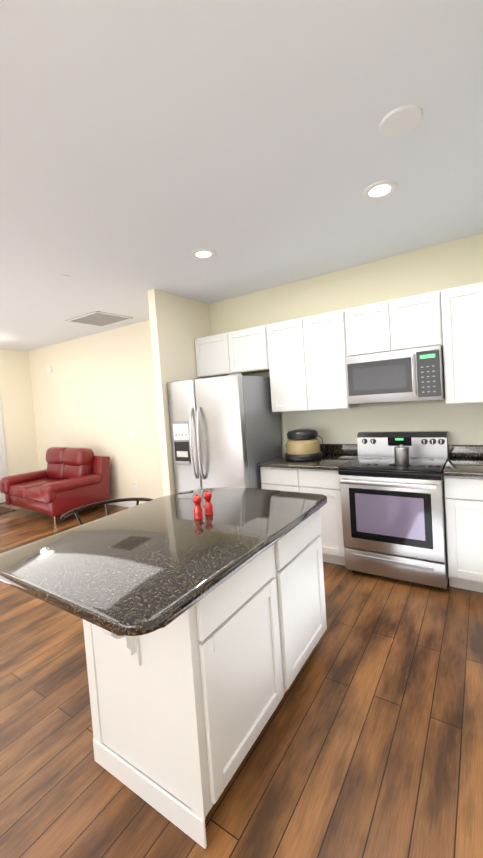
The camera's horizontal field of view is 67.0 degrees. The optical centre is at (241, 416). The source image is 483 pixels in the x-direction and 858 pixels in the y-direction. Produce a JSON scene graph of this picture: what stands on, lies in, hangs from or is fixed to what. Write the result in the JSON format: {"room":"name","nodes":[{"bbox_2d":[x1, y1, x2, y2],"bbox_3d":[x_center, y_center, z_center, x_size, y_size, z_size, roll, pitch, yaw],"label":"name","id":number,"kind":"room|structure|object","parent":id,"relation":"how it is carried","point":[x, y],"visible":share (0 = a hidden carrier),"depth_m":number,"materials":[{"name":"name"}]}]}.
{"room":"kitchen","nodes":[
{"label":"kitchen","id":0,"kind":"room"},
{"bbox_2d":[0,349,39,475],"bbox_3d":[-6.142,0.411,3.859,0.120,2.750,7.650,-2,3,34],"label":"wall","id":1,"kind":"structure","parent":0,"point":[15,383],"depth_m":6.77,"materials":[{"name":"beige paint"}]},
{"bbox_2d":[0,438,5,503],"bbox_3d":[-4.511,0.551,6.108,0.084,2.045,0.933,-2,3,34],"label":"entry door","id":2,"kind":"structure","parent":1,"relation":"in","point":[2,498],"depth_m":6.50,"materials":[{"name":"white wood"}]},
{"bbox_2d":[0,395,7,476],"bbox_3d":[-4.546,0.517,6.125,0.023,2.115,1.060,-2,3,34],"label":"door frame","id":3,"kind":"structure","parent":1,"relation":"attached to","point":[4,456],"depth_m":6.53,"materials":[{"name":"white wood"}]},
{"bbox_2d":[147,289,211,496],"bbox_3d":[-0.610,0.011,4.234,0.100,2.750,0.880,-2,3,34],"label":"wall","id":4,"kind":"structure","parent":0,"point":[175,322],"depth_m":3.95,"materials":[{"name":"beige paint"}]},
{"bbox_2d":[0,503,482,857],"bbox_3d":[-2.565,1.671,1.692,8.390,0.060,7.790,-2,3,34],"label":"floor","id":5,"kind":"structure","parent":0,"point":[368,742],"depth_m":1.61,"materials":[{"name":"brown wood"}]},
{"bbox_2d":[0,506,15,514],"bbox_3d":[-4.076,1.552,5.824,0.530,0.013,0.660,-2,3,34],"label":"rug","id":6,"kind":"object","parent":5,"relation":"on","point":[3,510],"visible":1,"depth_m":5.95,"materials":[{"name":"brown"}]},
{"bbox_2d":[0,447,109,525],"bbox_3d":[-2.921,0.996,5.707,1.614,0.973,1.095,-2,3,34],"label":"armchair","id":7,"kind":"object","parent":5,"relation":"on","point":[68,479],"visible":0.98,"depth_m":5.51,"materials":[{"name":"red leather"}]},
{"bbox_2d":[60,498,153,524],"bbox_3d":[-0.750,1.024,2.283,0.520,0.926,0.494,-2,3,34],"label":"bar stool","id":8,"kind":"object","parent":5,"relation":"on","point":[76,510],"visible":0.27,"depth_m":2.42,"materials":[{"name":"brown metal"}]},
{"bbox_2d":[75,507,326,848],"bbox_3d":[-0.135,1.021,1.820,0.645,0.888,1.386,-2,3,34],"label":"kitchen island","id":9,"kind":"object","parent":5,"relation":"on","point":[203,636],"depth_m":1.43,"materials":[{"name":"white wood"}]},
{"bbox_2d":[0,487,326,646],"bbox_3d":[-0.297,0.562,1.876,1.015,0.040,1.460,-2,3,34],"label":"island countertop","id":10,"kind":"structure","parent":9,"relation":"on","point":[130,573],"depth_m":1.50,"materials":[{"name":"black stone"}]},
{"bbox_2d":[193,494,202,519],"bbox_3d":[-0.231,0.469,1.918,0.050,0.131,0.050,-2,3,34],"label":"pepper mill","id":11,"kind":"object","parent":10,"relation":"on","point":[197,510],"visible":1,"depth_m":1.90,"materials":[{"name":"red paint"}]},
{"bbox_2d":[203,490,212,514],"bbox_3d":[-0.182,0.463,1.981,0.050,0.131,0.050,-2,3,34],"label":"pepper mill","id":12,"kind":"object","parent":10,"relation":"on","point":[208,505],"visible":1,"depth_m":1.97,"materials":[{"name":"red paint"}]},
{"bbox_2d":[167,373,281,492],"bbox_3d":[-0.159,0.475,3.942,0.913,1.790,0.859,-2,3,34],"label":"refrigerator","id":13,"kind":"object","parent":5,"relation":"on","point":[225,431],"visible":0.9,"depth_m":3.60,"materials":[{"name":"grey metal"}]},
{"bbox_2d":[260,468,304,492],"bbox_3d":[0.571,0.889,3.711,0.466,0.885,0.616,-2,3,34],"label":"base cabinet","id":14,"kind":"object","parent":5,"relation":"on","point":[281,479],"depth_m":3.43,"materials":[{"name":"white wood"}]},
{"bbox_2d":[305,468,344,565],"bbox_3d":[0.854,0.877,3.522,0.468,0.885,0.616,-2,3,34],"label":"base cabinet","id":15,"kind":"object","parent":5,"relation":"on","point":[327,484],"depth_m":3.22,"materials":[{"name":"white wood"}]},
{"bbox_2d":[257,452,356,471],"bbox_3d":[0.668,0.426,3.580,0.814,0.035,0.656,-2,3,34],"label":"countertop","id":16,"kind":"structure","parent":15,"relation":"on","point":[330,461],"depth_m":3.41,"materials":[{"name":"black stone"}]},
{"bbox_2d":[285,429,323,460],"bbox_3d":[0.614,0.266,3.604,0.389,0.288,0.370,-2,3,34],"label":"slow cooker","id":17,"kind":"object","parent":16,"relation":"on","point":[302,444],"visible":1,"depth_m":3.47,"materials":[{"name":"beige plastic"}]},
{"bbox_2d":[338,431,448,589],"bbox_3d":[1.320,0.733,3.114,0.758,1.145,0.749,-2,3,34],"label":"range","id":18,"kind":"object","parent":5,"relation":"on","point":[394,520],"visible":0.96,"depth_m":2.88,"materials":[{"name":"grey metal"}]},
{"bbox_2d":[394,445,409,465],"bbox_3d":[1.288,0.305,2.933,0.114,0.167,0.114,-2,3,34],"label":"canister","id":19,"kind":"object","parent":18,"relation":"on","point":[401,454],"visible":1,"depth_m":2.89,"materials":[{"name":"silver metal"}]},
{"bbox_2d":[444,476,482,592],"bbox_3d":[1.907,0.836,2.822,0.520,0.885,0.616,-2,3,34],"label":"base cabinet","id":20,"kind":"object","parent":5,"relation":"on","point":[463,479],"depth_m":2.65,"materials":[{"name":"white wood"}]},
{"bbox_2d":[443,456,482,479],"bbox_3d":[2.098,0.375,2.516,1.208,0.035,0.846,-2,3,34],"label":"countertop","id":21,"kind":"structure","parent":20,"relation":"on","point":[456,465],"depth_m":2.74,"materials":[{"name":"black stone"}]},
{"bbox_2d":[0,0,482,350],"bbox_3d":[-2.760,-1.139,1.565,8.390,0.080,7.790,-2,3,34],"label":"ceiling","id":22,"kind":"structure","parent":0,"point":[146,146],"depth_m":1.75,"materials":[{"name":"white paint"}]},
{"bbox_2d":[60,274,69,277],"bbox_3d":[-1.575,-1.252,3.254,0.084,0.010,0.084,-2,3,34],"label":"sprinkler","id":23,"kind":"object","parent":22,"relation":"attached to","point":[64,276],"visible":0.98,"depth_m":3.24,"materials":[{"name":"white"}]},
{"bbox_2d":[66,311,132,326],"bbox_3d":[-1.896,-1.302,4.880,0.670,0.013,0.560,-2,3,34],"label":"ceiling vent","id":24,"kind":"object","parent":22,"relation":"in","point":[99,318],"visible":1,"depth_m":4.84,"materials":[{"name":"grey metal"}]},
{"bbox_2d":[191,248,215,259],"bbox_3d":[-0.310,-1.325,2.976,0.200,0.014,0.200,-2,3,34],"label":"recessed light","id":25,"kind":"object","parent":22,"relation":"in","point":[202,254],"visible":1,"depth_m":2.97,"materials":[{"name":"white"}]},
{"bbox_2d":[362,180,397,199],"bbox_3d":[0.839,-1.371,2.212,0.200,0.014,0.200,-2,3,34],"label":"recessed light","id":26,"kind":"object","parent":22,"relation":"in","point":[379,190],"visible":1,"depth_m":2.20,"materials":[{"name":"white"}]},
{"bbox_2d":[379,105,422,136],"bbox_3d":[0.722,-1.338,1.655,0.180,0.012,0.180,-2,3,34],"label":"smoke detector","id":27,"kind":"object","parent":22,"relation":"attached to","point":[401,120],"visible":1,"depth_m":1.64,"materials":[{"name":"white plastic"}]},
{"bbox_2d":[28,233,482,502],"bbox_3d":[-0.554,-0.019,4.818,8.390,2.750,0.122,-2,3,34],"label":"wall","id":28,"kind":"structure","parent":0,"point":[104,393],"depth_m":4.40,"materials":[{"name":"beige paint"}]},
{"bbox_2d":[46,366,51,372],"bbox_3d":[-3.466,-0.855,6.576,0.150,0.120,0.035,-2,3,34],"label":"door chime","id":29,"kind":"object","parent":28,"relation":"attached to","point":[48,369],"visible":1,"depth_m":6.55,"materials":[{"name":"white plastic"}]},
{"bbox_2d":[109,499,141,507],"bbox_3d":[-2.100,1.372,5.888,4.300,0.095,0.014,-2,3,34],"label":"baseboard","id":30,"kind":"structure","parent":28,"relation":"attached to","point":[128,504],"depth_m":5.67,"materials":[{"name":"white wood"}]},
{"bbox_2d":[129,431,134,438],"bbox_3d":[-1.651,0.267,5.491,0.118,0.118,0.012,-2,3,34],"label":"light switch","id":31,"kind":"object","parent":28,"relation":"attached to","point":[132,434],"visible":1,"depth_m":5.49,"materials":[{"name":"white plastic"}]},
{"bbox_2d":[195,332,242,377],"bbox_3d":[-0.223,-0.710,4.261,0.542,0.452,0.332,-2,3,34],"label":"upper cabinet","id":32,"kind":"object","parent":28,"relation":"attached to","point":[215,354],"depth_m":4.12,"materials":[{"name":"white wood"}]},
{"bbox_2d":[231,325,266,373],"bbox_3d":[0.123,-0.724,4.031,0.542,0.452,0.332,-2,3,34],"label":"upper cabinet","id":33,"kind":"object","parent":28,"relation":"attached to","point":[250,343],"depth_m":3.86,"materials":[{"name":"white wood"}]},
{"bbox_2d":[267,317,314,411],"bbox_3d":[0.563,-0.516,3.759,0.465,0.902,0.332,-2,3,34],"label":"upper cabinet","id":34,"kind":"object","parent":28,"relation":"attached to","point":[302,361],"depth_m":3.62,"materials":[{"name":"white wood"}]},
{"bbox_2d":[307,310,358,409],"bbox_3d":[0.845,-0.527,3.571,0.465,0.902,0.332,-2,3,34],"label":"upper cabinet","id":35,"kind":"object","parent":28,"relation":"attached to","point":[328,330],"depth_m":3.40,"materials":[{"name":"white wood"}]},
{"bbox_2d":[343,298,398,356],"bbox_3d":[1.211,-0.778,3.307,0.444,0.430,0.332,-2,3,34],"label":"upper cabinet","id":36,"kind":"object","parent":28,"relation":"attached to","point":[373,328],"depth_m":3.16,"materials":[{"name":"white wood"}]},
{"bbox_2d":[346,345,444,404],"bbox_3d":[1.345,-0.346,3.197,0.750,0.428,0.432,-2,3,34],"label":"over-the-range microwave","id":37,"kind":"object","parent":36,"relation":"attached to","point":[412,375],"visible":1,"depth_m":3.03,"materials":[{"name":"grey metal"}]},
{"bbox_2d":[320,444,482,455],"bbox_3d":[1.660,0.302,3.294,2.792,0.102,0.022,-2,3,34],"label":"backsplash","id":38,"kind":"structure","parent":28,"relation":"attached to","point":[454,450],"depth_m":3.17,"materials":[{"name":"black stone"}]},
{"bbox_2d":[399,290,442,349],"bbox_3d":[1.475,-0.788,3.131,0.444,0.430,0.332,-2,3,34],"label":"upper cabinet","id":39,"kind":"object","parent":28,"relation":"attached to","point":[420,315],"depth_m":2.95,"materials":[{"name":"white wood"}]},
{"bbox_2d":[442,284,478,403],"bbox_3d":[1.829,-0.566,2.917,0.358,0.902,0.332,-2,3,34],"label":"upper cabinet","id":40,"kind":"object","parent":28,"relation":"attached to","point":[458,346],"depth_m":2.82,"materials":[{"name":"white wood"}]},
{"bbox_2d":[471,282,482,402],"bbox_3d":[2.031,-0.573,2.759,0.407,0.902,0.371,-2,3,34],"label":"upper cabinet","id":41,"kind":"object","parent":28,"relation":"attached to","point":[478,286],"depth_m":2.75,"materials":[{"name":"white wood"}]}
]}

